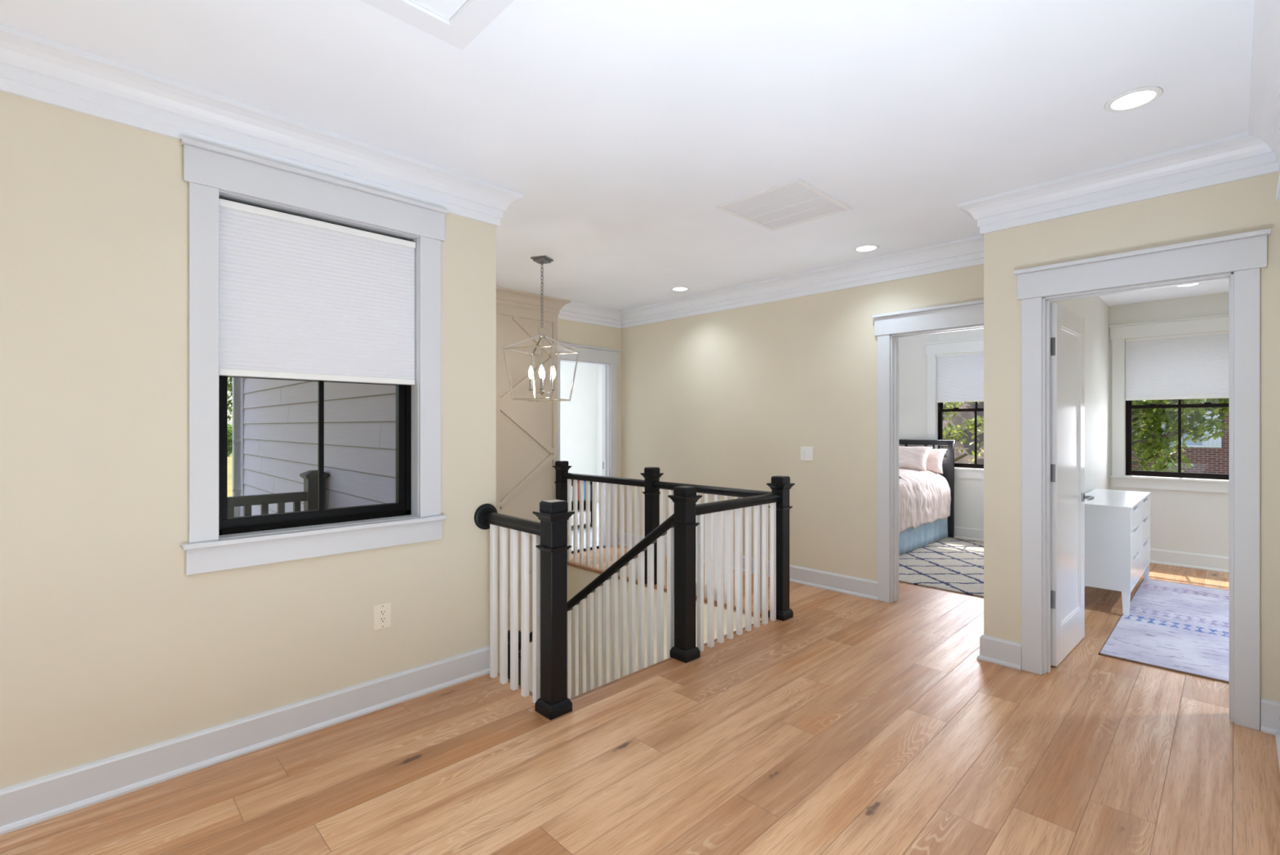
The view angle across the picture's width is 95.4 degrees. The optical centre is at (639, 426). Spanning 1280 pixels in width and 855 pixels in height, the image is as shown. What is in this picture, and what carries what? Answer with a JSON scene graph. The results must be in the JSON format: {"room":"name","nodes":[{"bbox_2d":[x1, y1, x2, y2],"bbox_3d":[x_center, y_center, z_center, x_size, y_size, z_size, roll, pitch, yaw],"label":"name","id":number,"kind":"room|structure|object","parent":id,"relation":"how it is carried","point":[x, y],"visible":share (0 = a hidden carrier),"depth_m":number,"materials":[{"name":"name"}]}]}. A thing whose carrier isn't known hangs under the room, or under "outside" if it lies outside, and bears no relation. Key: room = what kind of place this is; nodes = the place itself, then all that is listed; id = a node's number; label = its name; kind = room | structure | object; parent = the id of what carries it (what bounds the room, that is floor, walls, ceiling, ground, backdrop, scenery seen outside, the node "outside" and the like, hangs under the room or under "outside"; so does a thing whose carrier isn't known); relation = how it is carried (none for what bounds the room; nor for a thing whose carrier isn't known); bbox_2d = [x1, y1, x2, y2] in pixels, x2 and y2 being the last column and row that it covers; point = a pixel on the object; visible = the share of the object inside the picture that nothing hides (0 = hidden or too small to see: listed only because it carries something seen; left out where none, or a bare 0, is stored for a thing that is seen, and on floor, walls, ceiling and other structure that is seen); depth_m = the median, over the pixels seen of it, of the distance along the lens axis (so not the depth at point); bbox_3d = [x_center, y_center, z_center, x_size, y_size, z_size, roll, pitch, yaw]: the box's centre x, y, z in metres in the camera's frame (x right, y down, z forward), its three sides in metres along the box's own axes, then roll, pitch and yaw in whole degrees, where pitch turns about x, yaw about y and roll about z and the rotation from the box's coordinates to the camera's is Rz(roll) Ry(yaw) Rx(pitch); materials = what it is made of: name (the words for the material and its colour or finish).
{"room":"upstairs landing","nodes":[
{"label":"upstairs landing","id":0,"kind":"room"},
{"bbox_2d":[0,91,452,789],"bbox_3d":[-3.769,0.030,0.628,7.490,2.740,0.200,0,0,-44],"label":"wall","id":1,"kind":"structure","parent":0,"point":[108,647],"depth_m":2.23,"materials":[{"name":"beige paint"}]},
{"bbox_2d":[0,645,489,835],"bbox_3d":[-3.603,1.327,0.631,7.733,0.146,0.029,0,0,-44],"label":"baseboard","id":2,"kind":"structure","parent":1,"relation":"attached to","point":[27,803],"depth_m":2.42,"materials":[{"name":"white paint"}]},
{"bbox_2d":[0,23,523,226],"bbox_3d":[-4.250,-1.249,1.391,7.870,0.182,2.187,0,0,-44],"label":"trim","id":3,"kind":"structure","parent":1,"relation":"attached to","point":[33,67],"depth_m":2.39,"materials":[{"name":"white paint"}]},
{"bbox_2d":[180,137,448,575],"bbox_3d":[-1.512,-0.277,2.805,1.123,1.760,0.245,0,0,-44],"label":"window","id":4,"kind":"structure","parent":1,"relation":"in","point":[208,170],"depth_m":2.64,"materials":[{"name":"white paint"}]},
{"bbox_2d":[218,198,415,385],"bbox_3d":[-1.496,-0.592,2.778,0.847,0.748,0.050,0,0,-44],"label":"cellular shade","id":5,"kind":"object","parent":4,"relation":"attached to","point":[300,298],"visible":0.86,"depth_m":2.72,"materials":[{"name":"fabric"}]},
{"bbox_2d":[373,602,391,630],"bbox_3d":[-1.287,0.950,2.911,0.085,0.123,0.009,0,0,-44],"label":"wall outlet","id":6,"kind":"object","parent":1,"relation":"attached to","point":[382,612],"visible":1,"depth_m":2.91,"materials":[{"name":"beige plastic"}]},
{"bbox_2d":[240,213,496,656],"bbox_3d":[-2.600,-0.030,4.962,0.292,9.260,5.950,0,0,-44],"label":"wall","id":7,"kind":"structure","parent":0,"point":[473,242],"depth_m":3.36,"materials":[{"name":"beige paint"}]},
{"bbox_2d":[232,377,240,516],"bbox_3d":[-4.842,0.100,7.009,0.110,9.000,0.098,0,0,-44],"label":"downspout","id":8,"kind":"object","parent":7,"relation":"attached to","point":[236,381],"visible":0.11,"depth_m":6.97,"materials":[{"name":"grey metal"}]},
{"bbox_2d":[500,314,551,631],"bbox_3d":[-1.637,1.530,5.575,1.942,5.740,0.140,0,0,-44],"label":"wall","id":9,"kind":"structure","parent":0,"point":[520,454],"depth_m":5.92,"materials":[{"name":"beige paint"}]},
{"bbox_2d":[496,306,557,673],"bbox_3d":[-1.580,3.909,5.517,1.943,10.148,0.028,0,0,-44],"label":"trim","id":10,"kind":"structure","parent":9,"relation":"attached to","point":[517,314],"depth_m":5.87,"materials":[{"name":"beige paint"}]},
{"bbox_2d":[496,286,570,317],"bbox_3d":[-1.520,-1.249,5.535,2.054,0.182,0.142,0,0,-44],"label":"trim","id":11,"kind":"structure","parent":9,"relation":"attached to","point":[507,298],"depth_m":5.90,"materials":[{"name":"beige paint"}]},
{"bbox_2d":[560,361,601,502],"bbox_3d":[-1.561,0.030,7.672,5.500,2.740,3.550,0,0,-44],"label":"wall","id":12,"kind":"structure","parent":0,"point":[580,417],"depth_m":10.45,"materials":[{"name":"white paint"}]},
{"bbox_2d":[557,318,621,553],"bbox_3d":[-0.572,1.530,6.653,1.088,5.740,0.130,0,0,-44],"label":"wall","id":13,"kind":"structure","parent":0,"point":[569,331],"depth_m":6.70,"materials":[{"name":"beige paint"}]},
{"bbox_2d":[557,342,621,546],"bbox_3d":[-0.614,0.252,6.578,0.920,2.297,0.178,0,0,-44],"label":"door frame","id":14,"kind":"structure","parent":13,"relation":"attached to","point":[610,357],"depth_m":6.77,"materials":[{"name":"white paint"}]},
{"bbox_2d":[617,532,619,545],"bbox_3d":[-0.238,1.327,6.869,0.068,0.146,0.029,0,0,-44],"label":"baseboard","id":15,"kind":"structure","parent":13,"relation":"attached to","point":[618,533],"depth_m":6.85,"materials":[{"name":"white paint"}]},
{"bbox_2d":[0,0,1254,310],"bbox_3d":[-1.262,-1.415,2.683,14.350,0.150,11.200,0,0,-44],"label":"ceiling","id":16,"kind":"structure","parent":0,"point":[622,127],"depth_m":2.38,"materials":[{"name":"paint"}]},
{"bbox_2d":[360,0,513,49],"bbox_3d":[-0.633,-1.331,1.494,0.785,0.018,0.780,0,0,-44],"label":"attic hatch","id":17,"kind":"object","parent":16,"relation":"attached to","point":[456,23],"visible":1,"depth_m":1.87,"materials":[{"name":"white paint"}]},
{"bbox_2d":[502,255,579,401],"bbox_3d":[-0.781,-0.773,4.644,0.446,1.133,0.446,0,0,20],"label":"lantern chandelier","id":18,"kind":"object","parent":16,"relation":"hanging from","point":[542,260],"visible":1,"depth_m":4.63,"materials":[{"name":"grey metal"}]},
{"bbox_2d":[670,286,689,291],"bbox_3d":[0.390,-1.337,5.671,0.186,0.006,0.186,0,0,-44],"label":"recessed light","id":19,"kind":"object","parent":16,"relation":"in","point":[675,288],"visible":1,"depth_m":5.66,"materials":[{"name":"white plastic"}]},
{"bbox_2d":[715,177,852,231],"bbox_3d":[0.884,-1.336,3.563,0.617,0.008,0.573,0,0,-44],"label":"ceiling vent","id":20,"kind":"object","parent":16,"relation":"in","point":[796,202],"visible":1,"depth_m":3.53,"materials":[{"name":"metal"}]},
{"bbox_2d":[853,244,879,252],"bbox_3d":[1.701,-1.337,4.379,0.186,0.006,0.186,0,0,-44],"label":"recessed light","id":21,"kind":"object","parent":16,"relation":"in","point":[868,247],"visible":1,"depth_m":4.37,"materials":[{"name":"white plastic"}]},
{"bbox_2d":[1104,86,1163,111],"bbox_3d":[2.021,-1.337,2.387,0.186,0.006,0.186,0,0,-44],"label":"recessed light","id":22,"kind":"object","parent":16,"relation":"in","point":[1136,98],"visible":1,"depth_m":2.38,"materials":[{"name":"white plastic"}]},
{"bbox_2d":[0,502,1279,854],"bbox_3d":[-1.262,1.410,2.683,13.950,0.020,10.800,0,0,-44],"label":"floor","id":23,"kind":"structure","parent":0,"point":[846,724],"depth_m":2.40,"materials":[{"name":"brown wood"}]},
{"bbox_2d":[571,479,592,528],"bbox_3d":[-1.064,1.039,7.857,0.970,0.722,0.280,0,0,-44],"label":"bookcase","id":24,"kind":"object","parent":23,"relation":"on","point":[591,482],"visible":0.02,"depth_m":8.12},
{"bbox_2d":[571,480,573,501],"bbox_3d":[-0.954,0.877,7.916,0.032,0.261,0.170,0,0,-44],"label":"book","id":25,"kind":"object","parent":24,"relation":"on","point":[571,481],"visible":0.14,"depth_m":7.84,"materials":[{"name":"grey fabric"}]},
{"bbox_2d":[571,480,579,500],"bbox_3d":[-0.888,0.875,7.981,0.029,0.265,0.170,0,0,-44],"label":"book","id":26,"kind":"object","parent":24,"relation":"on","point":[571,480],"visible":0.29,"depth_m":7.92,"materials":[{"name":"red paper"}]},
{"bbox_2d":[571,509,591,524],"bbox_3d":[-0.845,1.259,8.055,0.260,0.178,0.225,0,0,-44],"label":"storage bin","id":27,"kind":"object","parent":24,"relation":"on","point":[584,511],"visible":0.24,"depth_m":7.99,"materials":[{"name":"white fabric"}]},
{"bbox_2d":[583,481,585,499],"bbox_3d":[-0.824,0.884,8.044,0.028,0.249,0.170,0,0,-44],"label":"book","id":28,"kind":"object","parent":24,"relation":"on","point":[584,482],"visible":0.21,"depth_m":7.99,"materials":[{"name":"blue paper"}]},
{"bbox_2d":[497,561,769,700],"bbox_3d":[-0.672,1.413,4.540,1.960,0.027,2.690,0,0,-44],"label":"trim","id":29,"kind":"structure","parent":23,"relation":"attached to","point":[571,564],"depth_m":3.88,"materials":[{"name":"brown wood"}]},
{"bbox_2d":[898,537,983,597],"bbox_3d":[3.168,1.393,6.178,2.500,0.014,2.200,0,0,-44],"label":"rug","id":30,"kind":"object","parent":23,"relation":"on","point":[949,564],"visible":0.23,"depth_m":5.75,"materials":[{"name":"white fabric"}]},
{"bbox_2d":[898,439,955,555],"bbox_3d":[2.868,0.779,6.962,1.985,1.210,1.054,0,0,-44],"label":"bed","id":31,"kind":"object","parent":30,"relation":"on","point":[910,539],"visible":0.2,"depth_m":7.24,"materials":[{"name":"blue fabric"}]},
{"bbox_2d":[898,468,951,533],"bbox_3d":[2.786,0.864,6.882,1.810,0.697,1.100,0,0,-44],"label":"comforter","id":32,"kind":"object","parent":31,"relation":"on","point":[924,497],"visible":0.3,"depth_m":6.60,"materials":[{"name":"fabric"}]},
{"bbox_2d":[898,445,932,471],"bbox_3d":[3.347,0.400,7.333,0.262,0.297,0.562,0,0,-44],"label":"pillow","id":33,"kind":"object","parent":32,"relation":"on","point":[909,457],"visible":0.59,"depth_m":7.20,"materials":[{"name":"fabric"}]},
{"bbox_2d":[925,448,946,473],"bbox_3d":[3.566,0.430,7.407,0.197,0.306,0.582,0,0,-44],"label":"pillow","id":34,"kind":"object","parent":32,"relation":"on","point":[935,458],"visible":0.34,"depth_m":7.24,"materials":[{"name":"fabric"}]},
{"bbox_2d":[1098,578,1229,683],"bbox_3d":[4.264,1.394,3.884,2.512,0.011,1.586,0,0,-44],"label":"rug","id":35,"kind":"object","parent":23,"relation":"on","point":[1176,627],"visible":0.56,"depth_m":3.94,"materials":[{"name":"fabric"}]},
{"bbox_2d":[1084,488,1151,615],"bbox_3d":[3.958,0.990,4.892,1.430,0.796,0.394,0,0,-44],"label":"dresser","id":36,"kind":"object","parent":35,"relation":"on","point":[1117,522],"visible":0.86,"depth_m":4.40,"materials":[{"name":"white paint"}]},
{"bbox_2d":[567,564,761,697],"bbox_3d":[-0.538,2.910,4.546,2.120,2.980,2.870,0,0,-44],"label":"wall","id":37,"kind":"structure","parent":0,"point":[578,579],"depth_m":5.46,"materials":[{"name":"beige paint"}]},
{"bbox_3d":[-0.661,2.742,4.546,1.896,2.625,2.666,0,0,-44],"label":"staircase","id":38,"kind":"structure","parent":37,"relation":"attached to","visible":0},
{"bbox_2d":[474,460,795,719],"bbox_3d":[-0.622,1.633,4.507,2.193,2.534,2.804,0,0,-44],"label":"stair railing","id":39,"kind":"object","parent":38,"relation":"on","point":[539,660],"visible":0.91,"depth_m":3.78,"materials":[{"name":"black paint"}]},
{"bbox_2d":[621,264,983,581],"bbox_3d":[1.269,0.030,5.463,0.120,2.740,4.145,0,0,-44],"label":"wall","id":40,"kind":"structure","parent":0,"point":[732,397],"depth_m":5.35,"materials":[{"name":"beige paint"}]},
{"bbox_2d":[624,533,877,599],"bbox_3d":[0.842,1.327,5.793,0.029,0.146,3.076,0,0,-44],"label":"baseboard","id":41,"kind":"structure","parent":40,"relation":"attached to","point":[864,588],"depth_m":5.00,"materials":[{"name":"white paint"}]},
{"bbox_2d":[800,446,813,460],"bbox_3d":[1.474,0.242,5.159,0.012,0.124,0.119,0,0,-44],"label":"light switch","id":42,"kind":"object","parent":40,"relation":"attached to","point":[806,452],"visible":1,"depth_m":5.16,"materials":[{"name":"white plastic"}]},
{"bbox_2d":[897,337,901,597],"bbox_3d":[2.208,0.336,5.078,0.154,2.108,0.748,0,0,20],"label":"door","id":43,"kind":"structure","parent":40,"relation":"in","point":[899,476],"depth_m":4.73,"materials":[{"name":"white paint"}]},
{"bbox_2d":[871,299,983,602],"bbox_3d":[2.274,0.252,4.401,0.168,2.297,0.990,0,0,-44],"label":"trim","id":44,"kind":"structure","parent":40,"relation":"attached to","point":[969,313],"depth_m":4.64,"materials":[{"name":"white paint"}]},
{"bbox_2d":[942,401,983,463],"bbox_3d":[12.732,0.759,25.611,6.334,7.848,9.000,0,0,-44],"label":"tree","id":45,"kind":"object","parent":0,"point":[960,416],"visible":0.03,"depth_m":24.52,"materials":[{"name":"green plant"}]},
{"bbox_2d":[897,292,1229,556],"bbox_3d":[4.914,1.530,6.488,0.200,5.740,8.000,0,0,-44],"label":"wall","id":46,"kind":"structure","parent":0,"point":[1182,521],"depth_m":5.98,"materials":[{"name":"white paint"}]},
{"bbox_2d":[924,337,983,479],"bbox_3d":[4.163,-0.216,7.223,0.245,1.712,1.122,0,0,-44],"label":"window","id":47,"kind":"structure","parent":46,"relation":"attached to","point":[935,409],"depth_m":7.43,"materials":[{"name":"white paint"}]},
{"bbox_2d":[936,351,983,402],"bbox_3d":[4.129,-0.612,7.193,0.048,0.613,0.863,0,0,-44],"label":"cellular shade","id":48,"kind":"object","parent":46,"relation":"attached to","point":[960,376],"visible":0.59,"depth_m":7.29,"materials":[{"name":"fabric"}]},
{"bbox_2d":[951,525,983,541],"bbox_3d":[2.573,1.327,6.476,3.162,0.146,3.542,0,0,-44],"label":"baseboard","id":49,"kind":"structure","parent":46,"relation":"attached to","point":[960,532],"depth_m":7.19,"materials":[{"name":"white paint"}]},
{"bbox_2d":[1109,314,1229,493],"bbox_3d":[5.463,-0.216,5.895,0.245,1.712,1.095,0,0,-44],"label":"window","id":50,"kind":"structure","parent":46,"relation":"attached to","point":[1122,408],"depth_m":6.01,"materials":[{"name":"white paint"}]},
{"bbox_2d":[1124,330,1229,400],"bbox_3d":[5.429,-0.595,5.864,0.048,0.646,0.836,0,0,-44],"label":"cellular shade","id":51,"kind":"object","parent":46,"relation":"attached to","point":[1189,366],"visible":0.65,"depth_m":5.85,"materials":[{"name":"fabric"}]},
{"bbox_2d":[1050,296,1109,493],"bbox_3d":[3.588,0.030,4.912,3.900,2.740,0.113,0,0,-44],"label":"wall partition","id":52,"kind":"structure","parent":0,"point":[1095,312],"depth_m":5.62,"materials":[{"name":"white paint"}]},
{"bbox_2d":[983,171,1279,702],"bbox_3d":[2.588,0.030,3.060,0.120,2.740,1.363,0,0,-44],"label":"wall","id":53,"kind":"structure","parent":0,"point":[1248,204],"depth_m":3.15,"materials":[{"name":"beige paint"}]},
{"bbox_2d":[1050,302,1093,666],"bbox_3d":[2.658,0.336,3.619,0.734,2.108,0.154,0,0,-42],"label":"door","id":54,"kind":"structure","parent":53,"relation":"in","point":[1068,496],"depth_m":3.56,"materials":[{"name":"white paint"}]},
{"bbox_2d":[977,547,1229,670],"bbox_3d":[4.764,1.327,3.604,4.049,0.146,3.687,0,0,-44],"label":"baseboard","id":55,"kind":"structure","parent":53,"relation":"attached to","point":[1185,559],"depth_m":5.59,"materials":[{"name":"white paint"}]},
{"bbox_2d":[1013,227,1271,730],"bbox_3d":[2.562,0.252,3.053,0.168,2.297,1.008,0,0,-44],"label":"door frame","id":56,"kind":"structure","parent":53,"relation":"attached to","point":[1242,255],"depth_m":2.88,"materials":[{"name":"white paint"}]},
{"bbox_2d":[1097,279,1229,306],"bbox_3d":[3.589,-1.312,4.911,3.900,0.055,7.200,0,0,-44],"label":"ceiling","id":57,"kind":"structure","parent":0,"point":[1222,286],"depth_m":5.64,"materials":[{"name":"paint"}]},
{"bbox_2d":[1174,282,1201,287],"bbox_3d":[4.958,-1.282,5.271,0.186,0.006,0.186,0,0,-44],"label":"recessed light","id":58,"kind":"object","parent":57,"relation":"in","point":[1194,284],"visible":0.56,"depth_m":5.30,"materials":[{"name":"white plastic"}]},
{"bbox_2d":[1204,411,1221,447],"bbox_3d":[20.993,0.115,21.348,0.110,1.330,0.450,0,0,-44],"label":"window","id":59,"kind":"structure","parent":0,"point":[1211,442],"depth_m":21.33,"materials":[{"name":"glass"}]},
{"bbox_3d":[-0.579,0.030,-0.888,9.930,2.740,0.150,0,0,-44],"label":"wall","id":60,"kind":"structure","parent":0,"visible":0},
{"bbox_2d":[557,0,1279,328],"bbox_3d":[-2.202,-1.249,1.298,10.668,0.182,5.245,0,0,-44],"label":"trim","id":61,"kind":"structure","parent":60,"relation":"attached to","point":[1255,152],"depth_m":3.18,"materials":[{"name":"white paint"}]},
{"bbox_2d":[1260,697,1279,770],"bbox_3d":[2.670,1.327,2.447,0.620,0.146,0.073,0,0,-44],"label":"baseboard","id":62,"kind":"structure","parent":60,"relation":"attached to","point":[1269,709],"depth_m":2.65,"materials":[{"name":"white paint"}]},
{"bbox_2d":[1275,173,1279,200],"bbox_3d":[2.118,0.252,1.887,1.032,2.297,0.045,0,0,-44],"label":"trim","id":63,"kind":"structure","parent":60,"relation":"attached to","point":[1277,193],"depth_m":2.19,"materials":[{"name":"white paint"}]},
{"bbox_3d":[0.153,4.700,14.141,100.000,0.200,100.000,0,0,-44],"label":"ground","id":64,"kind":"structure","parent":0,"visible":0},
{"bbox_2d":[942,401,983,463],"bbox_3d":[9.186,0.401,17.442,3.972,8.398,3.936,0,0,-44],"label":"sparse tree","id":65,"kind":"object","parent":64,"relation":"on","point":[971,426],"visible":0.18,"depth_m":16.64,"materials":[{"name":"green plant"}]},
{"bbox_2d":[1131,398,1229,471],"bbox_3d":[11.941,0.310,13.291,4.407,8.580,4.914,0,0,-44],"label":"maple tree","id":66,"kind":"object","parent":64,"relation":"on","point":[1168,415],"visible":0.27,"depth_m":12.73,"materials":[{"name":"green plant"}]},
{"bbox_2d":[1131,398,1229,474],"bbox_3d":[27.762,0.225,20.242,9.200,8.750,19.300,0,0,-44],"label":"brick house","id":67,"kind":"object","parent":64,"relation":"on","point":[1211,455],"visible":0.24,"depth_m":21.51,"materials":[{"name":"red"}]},
{"label":"outside","id":68,"kind":"structure","parent":0,"visible":0},
{"bbox_3d":[-3.511,1.525,2.494,4.470,0.030,2.095,0,0,-44],"label":"deck","id":69,"kind":"object","parent":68,"visible":0},
{"bbox_2d":[226,470,329,517],"bbox_3d":[-3.982,0.930,3.267,4.078,1.160,0.172,0,0,-44],"label":"deck railing","id":70,"kind":"object","parent":69,"relation":"on","point":[309,495],"visible":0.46,"depth_m":4.46,"materials":[{"name":"grey"}]},
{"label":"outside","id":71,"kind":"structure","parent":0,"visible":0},
{"bbox_2d":[226,425,232,497],"bbox_3d":[-16.570,1.278,24.081,26.000,2.683,40.000,0,0,-44],"label":"bank","id":72,"kind":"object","parent":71,"point":[229,458],"depth_m":19.28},
{"bbox_2d":[226,377,232,421],"bbox_3d":[-19.654,-4.525,27.174,6.876,11.149,8.500,0,0,9],"label":"tree","id":73,"kind":"object","parent":72,"relation":"on","point":[229,385],"visible":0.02,"depth_m":26.05,"materials":[{"name":"green plant"}]},
{"bbox_2d":[226,423,232,455],"bbox_3d":[-17.381,0.559,24.124,1.199,1.523,1.211,0,0,-44],"label":"round shrub","id":74,"kind":"object","parent":72,"relation":"on","point":[229,428],"visible":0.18,"depth_m":24.04,"materials":[{"name":"green plant"}]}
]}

